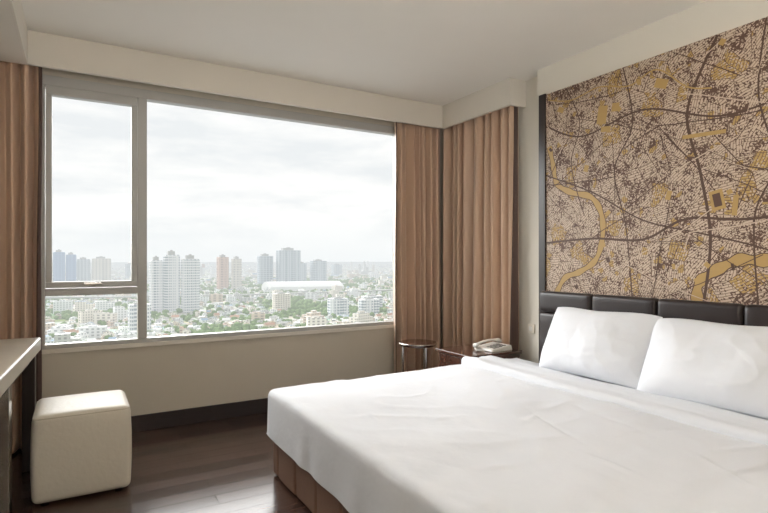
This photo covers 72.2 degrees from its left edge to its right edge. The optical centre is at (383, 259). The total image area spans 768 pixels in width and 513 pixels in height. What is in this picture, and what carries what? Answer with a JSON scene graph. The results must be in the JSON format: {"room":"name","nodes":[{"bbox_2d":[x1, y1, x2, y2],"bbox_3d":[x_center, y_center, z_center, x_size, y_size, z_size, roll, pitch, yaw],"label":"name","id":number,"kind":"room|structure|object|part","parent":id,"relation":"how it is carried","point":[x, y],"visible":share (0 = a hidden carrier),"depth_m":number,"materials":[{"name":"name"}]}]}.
{"room":"hotel room","nodes":[
{"label":"hotel room","id":0,"kind":"room"},
{"bbox_2d":[12,412,311,512],"bbox_3d":[0.260,1.420,2.063,4.670,0.120,6.200,0,0,-30],"label":"floor","id":1,"kind":"structure","parent":0,"point":[222,465],"depth_m":3.28,"materials":[{"name":"brown wood"}]},
{"bbox_2d":[0,337,40,512],"bbox_3d":[-1.996,0.938,2.386,0.633,0.845,2.324,0,0,-30],"label":"desk","id":2,"kind":"object","parent":1,"relation":"on","point":[17,356],"visible":0.86,"depth_m":2.79,"materials":[{"name":"wood"}]},
{"bbox_3d":[-1.887,0.982,2.603,0.070,0.757,0.070,0,0,-27],"label":"leg","id":3,"kind":"part","parent":2,"relation":"part of","materials":[{"name":"brown wood"}]},
{"bbox_3d":[-2.299,0.982,3.415,0.070,0.757,0.070,0,0,-27],"label":"leg","id":4,"kind":"part","parent":2,"relation":"part of","materials":[{"name":"brown wood"}]},
{"bbox_2d":[30,390,131,503],"bbox_3d":[-1.831,1.104,3.204,0.506,0.512,0.496,0,0,-30],"label":"ottoman","id":5,"kind":"object","parent":1,"relation":"on","point":[81,444],"visible":1,"depth_m":3.00,"materials":[{"name":"beige leather"}]},
{"bbox_2d":[398,339,436,371],"bbox_3d":[0.317,1.065,4.957,0.368,0.590,0.368,0,0,-30],"label":"side table","id":6,"kind":"object","parent":1,"relation":"on","point":[410,343],"visible":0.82,"depth_m":4.92,"materials":[{"name":"brown wood"}]},
{"bbox_3d":[0.177,1.079,4.960,0.024,0.561,0.024,0,0,-30],"label":"leg","id":7,"kind":"part","parent":6,"relation":"part of","materials":[{"name":"silver metal"}]},
{"bbox_3d":[0.390,1.079,5.077,0.024,0.561,0.024,0,0,-30],"label":"leg","id":8,"kind":"part","parent":6,"relation":"part of","materials":[{"name":"silver metal"}]},
{"bbox_3d":[0.385,1.079,4.835,0.024,0.561,0.024,0,0,-30],"label":"leg","id":9,"kind":"part","parent":6,"relation":"part of","materials":[{"name":"silver metal"}]},
{"bbox_2d":[435,343,521,366],"bbox_3d":[0.816,1.069,4.592,0.587,0.583,0.475,0,0,-30],"label":"nightstand","id":10,"kind":"object","parent":1,"relation":"on","point":[453,355],"visible":0.13,"depth_m":4.49,"materials":[{"name":"brown wood"}]},
{"bbox_3d":[0.590,0.923,4.459,0.018,0.223,0.389,0,0,-30],"label":"drawer","id":11,"kind":"part","parent":10,"relation":"part of","materials":[{"name":"brown wood"}]},
{"bbox_2d":[473,338,511,352],"bbox_3d":[0.921,0.737,4.563,0.324,0.081,0.242,0,0,-30],"label":"telephone","id":12,"kind":"object","parent":10,"relation":"on","point":[497,346],"visible":1,"depth_m":4.54,"materials":[{"name":"beige plastic"}]},
{"bbox_2d":[266,355,767,512],"bbox_3d":[0.821,1.058,2.795,2.183,0.604,2.589,0,0,-30],"label":"bed","id":13,"kind":"object","parent":1,"relation":"on","point":[483,434],"visible":0.99,"depth_m":2.40,"materials":[{"name":"white fabric"}]},
{"bbox_2d":[539,307,662,389],"bbox_3d":[1.431,0.572,3.601,0.312,0.452,0.836,0,0,-30],"label":"pillow","id":14,"kind":"object","parent":13,"relation":"on","point":[611,347],"visible":0.93,"depth_m":3.46,"materials":[{"name":"white fabric"}]},
{"bbox_2d":[637,318,767,419],"bbox_3d":[1.836,0.576,2.881,0.324,0.459,0.885,0,0,-30],"label":"pillow","id":15,"kind":"object","parent":13,"relation":"on","point":[724,366],"visible":0.97,"depth_m":2.83,"materials":[{"name":"white fabric"}]},
{"bbox_2d":[42,67,443,415],"bbox_3d":[-1.259,-0.115,4.662,4.670,2.950,0.180,0,0,-30],"label":"wall","id":16,"kind":"structure","parent":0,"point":[162,378],"depth_m":4.50,"materials":[{"name":"paint"}]},
{"bbox_2d":[0,61,41,453],"bbox_3d":[-2.728,-0.070,3.609,0.658,2.820,0.125,0,0,-30],"label":"curtain","id":17,"kind":"object","parent":16,"relation":"hanging from","point":[20,84],"visible":0.68,"depth_m":3.70,"materials":[{"name":"beige fabric"}]},
{"bbox_2d":[18,398,267,449],"bbox_3d":[-1.224,1.296,4.602,4.370,0.128,0.018,0,0,-30],"label":"baseboard","id":18,"kind":"structure","parent":16,"relation":"attached to","point":[144,422],"depth_m":4.40,"materials":[{"name":"brown wood"}]},
{"bbox_2d":[41,74,394,349],"bbox_3d":[-1.166,-0.350,4.656,3.175,2.020,0.124,0,0,-30],"label":"window","id":19,"kind":"structure","parent":16,"relation":"attached to","point":[137,99],"depth_m":4.17,"materials":[{"name":"metal"}]},
{"bbox_3d":[-2.227,-0.536,4.034,0.611,1.489,0.066,0,0,-30],"label":"sash","id":20,"kind":"part","parent":19,"relation":"part of","materials":[{"name":"glass"}]},
{"bbox_3d":[-2.206,0.180,3.993,0.120,0.030,0.030,0,0,-30],"label":"handle","id":21,"kind":"part","parent":19,"relation":"part of","materials":[{"name":"silver metal"}]},
{"bbox_2d":[27,30,442,128],"bbox_3d":[-0.936,-1.472,4.546,3.550,0.235,0.035,0,0,-30],"label":"curtain pelmet","id":22,"kind":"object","parent":16,"relation":"attached to","point":[45,50],"depth_m":4.27,"materials":[{"name":"paint"}]},
{"bbox_2d":[394,122,440,372],"bbox_3d":[0.352,-0.070,5.412,0.606,2.820,0.115,0,0,-30],"label":"curtain","id":23,"kind":"object","parent":22,"relation":"hanging from","point":[417,209],"visible":0.8,"depth_m":5.39,"materials":[{"name":"beige fabric"}]},
{"bbox_2d":[21,0,706,105],"bbox_3d":[0.260,-1.650,2.063,4.670,0.120,6.200,0,0,-30],"label":"ceiling","id":24,"kind":"structure","parent":0,"point":[438,52],"depth_m":3.68,"materials":[{"name":"paint"}]},
{"bbox_2d":[0,0,27,64],"bbox_3d":[-1.308,-1.472,1.040,0.630,0.235,5.715,0,0,-30],"label":"trim","id":25,"kind":"structure","parent":24,"relation":"attached to","point":[13,28],"depth_m":3.22,"materials":[{"name":"paint"}]},
{"bbox_2d":[518,0,767,362],"bbox_3d":[2.201,-0.115,3.111,0.260,2.950,6.050,0,0,-30],"label":"wall","id":26,"kind":"structure","parent":0,"point":[709,18],"depth_m":4.16,"materials":[{"name":"paint"}]},
{"bbox_2d":[442,78,525,128],"bbox_3d":[0.924,-1.472,5.069,0.190,0.235,1.010,0,0,-30],"label":"trim","id":27,"kind":"structure","parent":26,"relation":"attached to","point":[507,92],"depth_m":4.85,"materials":[{"name":"paint"}]},
{"bbox_2d":[443,106,518,349],"bbox_3d":[0.917,-0.070,5.112,0.125,2.820,1.020,0,0,-30],"label":"curtain","id":28,"kind":"object","parent":27,"relation":"hanging from","point":[481,197],"visible":0.77,"depth_m":5.08,"materials":[{"name":"beige fabric"}]},
{"bbox_2d":[528,324,534,332],"bbox_3d":[1.288,0.600,4.618,0.016,0.080,0.075,0,0,-30],"label":"wall socket","id":29,"kind":"object","parent":26,"relation":"attached to","point":[531,327],"visible":1,"depth_m":4.60,"materials":[{"name":"plastic"}]},
{"bbox_2d":[539,94,545,361],"bbox_3d":[1.312,-0.001,4.345,0.030,2.722,0.070,0,0,-30],"label":"trim","id":30,"kind":"structure","parent":26,"relation":"attached to","point":[542,98],"depth_m":4.33,"materials":[{"name":"brown wood"}]},
{"bbox_2d":[540,291,767,356],"bbox_3d":[1.938,0.804,3.189,0.114,1.112,2.552,0,0,-30],"label":"headboard","id":31,"kind":"object","parent":26,"relation":"attached to","point":[716,312],"visible":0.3,"depth_m":3.41,"materials":[{"name":"leather"}]},
{"bbox_3d":[1.404,0.627,4.064,0.075,0.422,0.499,0,0,-30],"label":"padded panel","id":32,"kind":"part","parent":31,"relation":"part of","materials":[{"name":"leather"}]},
{"bbox_3d":[1.404,0.331,4.064,0.075,0.165,0.499,0,0,-30],"label":"padded panel","id":33,"kind":"part","parent":31,"relation":"part of","materials":[{"name":"leather"}]},
{"bbox_3d":[1.656,0.331,3.632,0.075,0.165,0.497,0,0,-30],"label":"padded panel","id":34,"kind":"part","parent":31,"relation":"part of","materials":[{"name":"leather"}]},
{"bbox_3d":[1.911,0.331,3.196,0.075,0.165,0.507,0,0,-30],"label":"padded panel","id":35,"kind":"part","parent":31,"relation":"part of","materials":[{"name":"leather"}]},
{"bbox_3d":[2.168,0.331,2.756,0.075,0.165,0.507,0,0,-30],"label":"padded panel","id":36,"kind":"part","parent":31,"relation":"part of","materials":[{"name":"leather"}]},
{"bbox_2d":[546,17,767,304],"bbox_3d":[2.002,-0.537,3.171,0.022,1.635,2.655,0,0,-30],"label":"wall mural","id":37,"kind":"object","parent":26,"relation":"attached to","point":[657,166],"visible":1,"depth_m":3.43,"materials":[{"name":"paper"}]},
{"label":"outside","id":38,"kind":"structure","parent":0,"visible":0},
{"bbox_2d":[45,262,392,339],"bbox_3d":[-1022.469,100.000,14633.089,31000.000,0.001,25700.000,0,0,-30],"label":"ground","id":39,"kind":"structure","parent":38,"point":[118,265],"depth_m":3200.32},
{"bbox_2d":[45,335,53,343],"bbox_3d":[-370.311,89.277,561.397,18.264,21.446,34.008,0,0,35],"label":"building","id":40,"kind":"structure","parent":39,"relation":"on","point":[48,339],"depth_m":564.48,"materials":[{"name":"white concrete"}]},
{"bbox_2d":[45,322,54,329],"bbox_3d":[-470.018,91.138,722.170,30.258,17.725,17.689,0,0,-41],"label":"building","id":41,"kind":"structure","parent":39,"relation":"on","point":[48,326],"depth_m":720.39,"materials":[{"name":"white concrete"}]},
{"bbox_2d":[53,249,64,281],"bbox_3d":[-1294.243,28.600,2099.872,41.000,142.800,41.000,0,0,-30],"label":"apartment tower","id":42,"kind":"structure","parent":39,"relation":"on","point":[58,256],"depth_m":2084.52,"materials":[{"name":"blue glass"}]},
{"bbox_2d":[47,324,73,334],"bbox_3d":[-427.729,92.793,697.176,26.721,14.414,19.193,0,0,-15],"label":"building","id":43,"kind":"structure","parent":39,"relation":"on","point":[61,327],"depth_m":690.60,"materials":[{"name":"white concrete"}]},
{"bbox_2d":[53,300,72,313],"bbox_3d":[-604.787,87.444,992.737,31.360,25.113,12.781,0,0,-31],"label":"building","id":44,"kind":"structure","parent":39,"relation":"on","point":[61,305],"depth_m":986.82,"materials":[{"name":"white concrete"}]},
{"bbox_2d":[54,332,80,342],"bbox_3d":[-328.368,87.356,547.262,23.037,25.288,14.812,0,0,-29],"label":"building","id":45,"kind":"structure","parent":39,"relation":"on","point":[59,337],"depth_m":540.34,"materials":[{"name":"white concrete"}]},
{"bbox_2d":[61,329,75,332],"bbox_3d":[-412.705,95.567,690.231,10.108,8.867,15.282,0,0,32],"label":"building","id":46,"kind":"structure","parent":39,"relation":"on","point":[70,330],"depth_m":689.08,"materials":[{"name":"concrete"}]},
{"bbox_2d":[66,252,75,281],"bbox_3d":[-1270.952,33.700,2141.279,37.000,132.600,41.000,0,0,-30],"label":"apartment tower","id":47,"kind":"structure","parent":39,"relation":"on","point":[70,258],"depth_m":2126.15,"materials":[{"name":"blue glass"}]},
{"bbox_2d":[74,331,88,337],"bbox_3d":[-379.554,95.005,661.766,9.231,9.990,13.188,0,0,31],"label":"building","id":48,"kind":"structure","parent":39,"relation":"on","point":[82,333],"depth_m":659.29,"materials":[{"name":"white concrete"}]},
{"bbox_2d":[77,257,89,280],"bbox_3d":[-1202.546,43.900,2109.443,47.000,112.200,45.000,0,0,-30],"label":"apartment tower","id":49,"kind":"structure","parent":39,"relation":"on","point":[83,264],"depth_m":2092.17,"materials":[{"name":"grey concrete"}]},
{"bbox_2d":[75,301,93,311],"bbox_3d":[-579.449,89.232,1018.177,30.484,21.536,16.701,0,0,-35],"label":"building","id":50,"kind":"structure","parent":39,"relation":"on","point":[79,305],"depth_m":1010.23,"materials":[{"name":"beige concrete"}]},
{"bbox_2d":[78,309,102,324],"bbox_3d":[-455.782,88.363,818.491,12.193,23.275,31.410,0,0,38],"label":"building","id":51,"kind":"structure","parent":39,"relation":"on","point":[86,316],"depth_m":809.17,"materials":[{"name":"beige concrete"}]},
{"bbox_2d":[79,325,106,337],"bbox_3d":[-375.144,92.189,680.162,30.233,15.623,17.309,0,0,-21],"label":"building","id":52,"kind":"structure","parent":39,"relation":"on","point":[94,331],"depth_m":673.78,"materials":[{"name":"white concrete"}]},
{"bbox_2d":[92,256,110,280],"bbox_3d":[-1130.348,42.370,2108.778,67.000,115.260,45.000,0,0,-30],"label":"apartment tower","id":53,"kind":"structure","parent":39,"relation":"on","point":[101,266],"depth_m":2091.15,"materials":[{"name":"beige concrete"}]},
{"bbox_2d":[93,312,116,324],"bbox_3d":[-429.616,90.321,812.747,29.340,19.359,17.796,0,0,-14],"label":"building","id":54,"kind":"structure","parent":39,"relation":"on","point":[104,316],"depth_m":805.03,"materials":[{"name":"white concrete"}]},
{"bbox_2d":[95,300,114,310],"bbox_3d":[-532.811,88.354,1006.409,32.376,23.291,14.031,0,0,-34],"label":"building","id":55,"kind":"structure","parent":39,"relation":"on","point":[99,304],"depth_m":998.70,"materials":[{"name":"white concrete"}]},
{"bbox_2d":[101,330,113,336],"bbox_3d":[-355.578,95.156,677.326,8.107,9.687,11.758,0,0,36],"label":"building","id":56,"kind":"structure","parent":39,"relation":"on","point":[106,332],"depth_m":676.00,"materials":[{"name":"white concrete"}]},
{"bbox_2d":[113,306,127,321],"bbox_3d":[-427.977,87.507,861.466,24.501,24.985,15.753,0,0,-37],"label":"building","id":57,"kind":"structure","parent":39,"relation":"on","point":[121,312],"depth_m":853.61,"materials":[{"name":"white concrete"}]},
{"bbox_2d":[118,326,127,331],"bbox_3d":[-362.039,96.080,734.389,11.253,7.839,11.296,0,0,35],"label":"building","id":58,"kind":"structure","parent":39,"relation":"on","point":[123,328],"depth_m":730.84,"materials":[{"name":"white concrete"}]},
{"bbox_2d":[125,263,130,278],"bbox_3d":[-1297.735,56.650,2716.320,63.000,86.700,45.000,0,0,-30],"label":"apartment tower","id":59,"kind":"structure","parent":39,"relation":"on","point":[127,266],"depth_m":2689.68,"materials":[{"name":"grey concrete"}]},
{"bbox_2d":[119,331,154,338],"bbox_3d":[-270.092,89.022,577.939,34.561,21.957,14.056,0,0,-20],"label":"building","id":60,"kind":"structure","parent":39,"relation":"on","point":[133,334],"depth_m":570.99,"materials":[{"name":"white concrete"}]},
{"bbox_2d":[128,302,150,332],"bbox_3d":[-325.963,77.560,702.509,27.000,44.880,25.000,0,0,-30],"label":"apartment tower","id":61,"kind":"structure","parent":39,"relation":"on","point":[132,308],"depth_m":690.93,"materials":[{"name":"white concrete"}]},
{"bbox_2d":[149,256,162,312],"bbox_3d":[-438.131,45.940,1013.384,22.000,108.120,27.000,0,0,-30],"label":"apartment tower","id":62,"kind":"structure","parent":39,"relation":"on","point":[155,265],"depth_m":1003.59,"materials":[{"name":"white concrete"}]},
{"bbox_2d":[164,327,173,333],"bbox_3d":[-290.160,95.552,712.397,9.181,8.895,9.746,0,0,42],"label":"building","id":63,"kind":"structure","parent":39,"relation":"on","point":[170,329],"depth_m":709.91,"materials":[{"name":"white concrete"}]},
{"bbox_2d":[163,250,179,312],"bbox_3d":[-409.628,40.330,1016.141,28.000,119.340,29.000,0,0,-30],"label":"apartment tower","id":64,"kind":"structure","parent":39,"relation":"on","point":[171,262],"depth_m":1005.30,"materials":[{"name":"white concrete"}]},
{"bbox_2d":[167,250,174,254],"bbox_3d":[-410.708,-14.660,1015.511,12.500,9.360,14.400,0,0,-30],"label":"rooftop","id":65,"kind":"object","parent":64,"relation":"on","point":[171,252],"depth_m":1010.22,"materials":[{"name":"grey concrete"}]},
{"bbox_2d":[167,312,176,317],"bbox_3d":[-370.851,95.701,922.806,14.731,8.597,7.178,0,0,-36],"label":"building","id":66,"kind":"structure","parent":39,"relation":"on","point":[170,313],"depth_m":920.04,"materials":[{"name":"beige concrete"}]},
{"bbox_2d":[183,328,190,333],"bbox_3d":[-263.357,95.481,703.424,10.110,9.038,8.523,0,0,-20],"label":"building","id":67,"kind":"structure","parent":39,"relation":"on","point":[186,330],"depth_m":700.27,"materials":[{"name":"white concrete"}]},
{"bbox_2d":[181,254,199,312],"bbox_3d":[-372.773,44.410,1014.514,31.000,111.180,29.000,0,0,-30],"label":"apartment tower","id":68,"kind":"structure","parent":39,"relation":"on","point":[190,267],"depth_m":1003.59,"materials":[{"name":"white concrete"}]},
{"bbox_2d":[185,254,193,258],"bbox_3d":[-373.981,-6.820,1013.807,14.000,8.720,14.400,0,0,-30],"label":"rooftop","id":69,"kind":"object","parent":68,"relation":"on","point":[189,256],"depth_m":1008.25,"materials":[{"name":"grey concrete"}]},
{"bbox_2d":[200,294,208,302],"bbox_3d":[-414.867,88.574,1193.280,34.802,22.851,15.076,0,0,-23],"label":"building","id":70,"kind":"structure","parent":39,"relation":"on","point":[205,299],"depth_m":1189.17,"materials":[{"name":"white concrete"}]},
{"bbox_2d":[209,293,222,301],"bbox_3d":[-384.877,88.126,1208.849,26.807,23.748,12.634,0,0,-3],"label":"building","id":71,"kind":"structure","parent":39,"relation":"on","point":[215,297],"depth_m":1202.60,"materials":[{"name":"beige concrete"}]},
{"bbox_2d":[45,289,392,301],"bbox_3d":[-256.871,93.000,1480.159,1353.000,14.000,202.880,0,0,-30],"label":"elevated road","id":72,"kind":"structure","parent":39,"relation":"on","point":[83,297],"depth_m":1292.73,"materials":[{"name":"grey concrete"}]},
{"bbox_2d":[45,275,392,340],"bbox_3d":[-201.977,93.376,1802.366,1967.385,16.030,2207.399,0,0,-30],"label":"trees","id":73,"kind":"object","parent":39,"relation":"on","point":[303,306],"visible":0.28,"depth_m":991.41,"materials":[{"name":"green plant"}]},
{"bbox_2d":[45,261,392,339],"bbox_3d":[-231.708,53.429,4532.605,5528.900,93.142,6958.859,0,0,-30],"label":"buildings","id":74,"kind":"structure","parent":39,"relation":"on","point":[157,327],"depth_m":1332.79,"materials":[{"name":"concrete"}]},
{"bbox_2d":[217,254,228,289],"bbox_3d":[-537.743,40.330,1756.663,35.000,119.340,37.000,0,0,-30],"label":"apartment tower","id":75,"kind":"structure","parent":39,"relation":"on","point":[222,261],"depth_m":1742.96,"materials":[{"name":"concrete"}]},
{"bbox_2d":[226,294,235,302],"bbox_3d":[-349.250,89.487,1204.539,19.192,21.026,17.340,0,0,-28],"label":"building","id":76,"kind":"structure","parent":39,"relation":"on","point":[229,298],"depth_m":1196.45,"materials":[{"name":"white concrete"}]},
{"bbox_2d":[227,320,242,326],"bbox_3d":[-221.509,94.879,791.715,22.264,10.243,14.979,0,0,-39],"label":"building","id":77,"kind":"structure","parent":39,"relation":"on","point":[230,323],"depth_m":787.24,"materials":[{"name":"white concrete"}]},
{"bbox_2d":[231,256,241,289],"bbox_3d":[-492.107,43.390,1757.849,29.000,113.220,35.000,0,0,-30],"label":"apartment tower","id":78,"kind":"structure","parent":39,"relation":"on","point":[236,263],"depth_m":1744.66,"materials":[{"name":"beige concrete"}]},
{"bbox_2d":[233,292,241,299],"bbox_3d":[-353.346,88.417,1264.433,22.678,23.166,13.693,0,0,-36],"label":"building","id":79,"kind":"structure","parent":39,"relation":"on","point":[237,295],"depth_m":1261.24,"materials":[{"name":"white concrete"}]},
{"bbox_2d":[236,286,245,292],"bbox_3d":[-428.736,89.106,1579.395,29.133,21.788,12.183,0,0,-14],"label":"building","id":80,"kind":"structure","parent":39,"relation":"on","point":[240,288],"depth_m":1574.44,"materials":[{"name":"white concrete"}]},
{"bbox_2d":[240,297,252,302],"bbox_3d":[-319.116,93.205,1227.120,27.960,13.590,17.235,0,0,-10],"label":"building","id":81,"kind":"structure","parent":39,"relation":"on","point":[245,299],"depth_m":1218.71,"materials":[{"name":"white concrete"}]},
{"bbox_2d":[251,312,264,319],"bbox_3d":[-199.178,90.985,835.151,20.415,18.030,12.481,0,0,-8],"label":"building","id":82,"kind":"structure","parent":39,"relation":"on","point":[254,315],"depth_m":829.37,"materials":[{"name":"beige concrete"}]},
{"bbox_2d":[257,253,272,283],"bbox_3d":[-457.257,37.270,2027.231,55.000,125.460,41.000,0,0,-30],"label":"apartment tower","id":83,"kind":"structure","parent":39,"relation":"on","point":[264,261],"depth_m":2013.00,"materials":[{"name":"grey concrete"}]},
{"bbox_2d":[263,287,270,292],"bbox_3d":[-336.756,89.546,1520.111,22.565,20.907,15.783,0,0,-12],"label":"building","id":84,"kind":"structure","parent":39,"relation":"on","point":[266,289],"depth_m":1513.57,"materials":[{"name":"white concrete"}]},
{"bbox_2d":[266,293,271,299],"bbox_3d":[-281.831,90.774,1305.192,20.958,18.453,14.065,0,0,-14],"label":"building","id":85,"kind":"structure","parent":39,"relation":"on","point":[269,296],"depth_m":1298.58,"materials":[{"name":"white concrete"}]},
{"bbox_2d":[263,322,275,327],"bbox_3d":[-166.459,95.189,764.366,15.348,9.622,11.086,0,0,-33],"label":"building","id":86,"kind":"structure","parent":39,"relation":"on","point":[268,324],"depth_m":761.16,"materials":[{"name":"concrete"}]},
{"bbox_2d":[272,292,290,310],"bbox_3d":[-202.339,81.640,1039.981,33.000,36.720,21.000,0,0,-30],"label":"apartment tower","id":87,"kind":"structure","parent":39,"relation":"on","point":[280,300],"depth_m":1032.67,"materials":[{"name":"beige concrete"}]},
{"bbox_2d":[280,321,287,326],"bbox_3d":[-151.456,96.277,794.905,11.702,7.447,12.462,0,0,-13],"label":"building","id":88,"kind":"structure","parent":39,"relation":"on","point":[283,323],"depth_m":790.42,"materials":[{"name":"white concrete"}]},
{"bbox_2d":[276,247,300,281],"bbox_3d":[-368.218,25.540,2029.458,87.000,148.920,45.000,0,0,-30],"label":"apartment tower","id":89,"kind":"structure","parent":39,"relation":"on","point":[288,260],"depth_m":2012.02,"materials":[{"name":"grey concrete"}]},
{"bbox_2d":[281,247,293,249],"bbox_3d":[-371.844,-43.080,2027.339,42.000,11.680,24.000,0,0,-30],"label":"rooftop","id":90,"kind":"object","parent":89,"relation":"on","point":[287,248],"depth_m":2019.40,"materials":[{"name":"grey concrete"}]},
{"bbox_2d":[262,281,343,291],"bbox_3d":[-268.013,85.000,1737.073,230.000,30.000,150.000,0,0,-30],"label":"exhibition hall","id":91,"kind":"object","parent":39,"relation":"on","point":[285,285],"visible":0.94,"depth_m":1705.91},
{"bbox_2d":[298,290,307,295],"bbox_3d":[-211.753,89.955,1408.004,17.384,20.091,32.956,0,0,39],"label":"building","id":92,"kind":"structure","parent":39,"relation":"on","point":[300,291],"depth_m":1395.73,"materials":[{"name":"white concrete"}]},
{"bbox_2d":[301,262,306,280],"bbox_3d":[-376.409,53.590,2388.352,43.000,92.820,41.000,0,0,-30],"label":"apartment tower","id":93,"kind":"structure","parent":39,"relation":"on","point":[303,265],"depth_m":2377.69,"materials":[{"name":"grey concrete"}]},
{"bbox_2d":[305,292,316,298],"bbox_3d":[-185.599,91.070,1334.948,30.517,17.860,15.944,0,0,-7],"label":"building","id":94,"kind":"structure","parent":39,"relation":"on","point":[308,295],"depth_m":1327.27,"materials":[{"name":"white concrete"}]},
{"bbox_2d":[303,310,323,323],"bbox_3d":[-109.897,89.276,822.453,14.583,21.447,31.870,0,0,35],"label":"building","id":95,"kind":"structure","parent":39,"relation":"on","point":[311,313],"depth_m":816.71,"materials":[{"name":"beige concrete"}]},
{"bbox_2d":[306,316,326,325],"bbox_3d":[-93.557,88.816,729.598,25.433,22.368,15.492,0,0,-18],"label":"building","id":96,"kind":"structure","parent":39,"relation":"on","point":[314,320],"depth_m":723.30,"materials":[{"name":"white concrete"}]},
{"bbox_2d":[310,259,325,280],"bbox_3d":[-299.321,47.980,2395.177,69.000,104.040,41.000,0,0,-30],"label":"apartment tower","id":97,"kind":"structure","parent":39,"relation":"on","point":[317,267],"depth_m":2378.85,"materials":[{"name":"grey concrete"}]},
{"bbox_2d":[329,290,338,296],"bbox_3d":[-135.592,90.219,1427.007,14.794,19.563,24.359,0,0,44],"label":"building","id":98,"kind":"structure","parent":39,"relation":"on","point":[332,292],"depth_m":1419.96,"materials":[{"name":"white concrete"}]},
{"bbox_2d":[331,264,341,274],"bbox_3d":[-311.437,61.750,3466.399,63.000,76.500,45.000,0,0,-30],"label":"apartment tower","id":99,"kind":"structure","parent":39,"relation":"on","point":[336,269],"depth_m":3451.09,"materials":[{"name":"grey concrete"}]},
{"bbox_2d":[332,285,341,290],"bbox_3d":[-145.870,89.245,1637.104,27.375,21.510,18.964,0,0,-38],"label":"building","id":100,"kind":"structure","parent":39,"relation":"on","point":[336,287],"depth_m":1628.98,"materials":[{"name":"white concrete"}]},
{"bbox_2d":[327,297,348,315],"bbox_3d":[-82.638,83.170,950.095,37.000,33.660,21.000,0,0,-30],"label":"apartment tower","id":101,"kind":"structure","parent":39,"relation":"on","point":[336,305],"depth_m":941.86,"materials":[{"name":"white concrete"}]},
{"bbox_2d":[335,294,345,297],"bbox_3d":[-113.626,94.008,1379.645,23.913,11.984,14.505,0,0,-19],"label":"building","id":102,"kind":"structure","parent":39,"relation":"on","point":[336,295],"depth_m":1373.75,"materials":[{"name":"white concrete"}]},
{"bbox_2d":[347,288,359,295],"bbox_3d":[-85.611,88.831,1470.881,15.320,22.338,35.692,0,0,40],"label":"building","id":103,"kind":"structure","parent":39,"relation":"on","point":[352,291],"depth_m":1463.42,"materials":[{"name":"white concrete"}]},
{"bbox_2d":[349,310,372,322],"bbox_3d":[-34.974,88.381,800.601,17.626,23.238,35.531,0,0,41],"label":"building","id":104,"kind":"structure","parent":39,"relation":"on","point":[361,315],"depth_m":793.71,"materials":[{"name":"beige concrete"}]},
{"bbox_2d":[359,283,366,288],"bbox_3d":[-73.296,91.359,1854.926,18.737,17.281,19.915,0,0,37],"label":"building","id":105,"kind":"structure","parent":39,"relation":"on","point":[362,285],"depth_m":1849.49,"materials":[{"name":"white concrete"}]},
{"bbox_2d":[358,297,379,314],"bbox_3d":[-27.437,84.190,962.662,37.000,31.620,21.000,0,0,-30],"label":"apartment tower","id":106,"kind":"structure","parent":39,"relation":"on","point":[368,304],"depth_m":954.95,"materials":[{"name":"white concrete"}]},
{"bbox_2d":[361,294,382,306],"bbox_3d":[-24.562,84.700,1062.790,43.000,30.600,21.000,0,0,-30],"label":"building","id":107,"kind":"structure","parent":39,"relation":"on","point":[380,297],"depth_m":1059.74,"materials":[{"name":"white concrete"}]}
]}

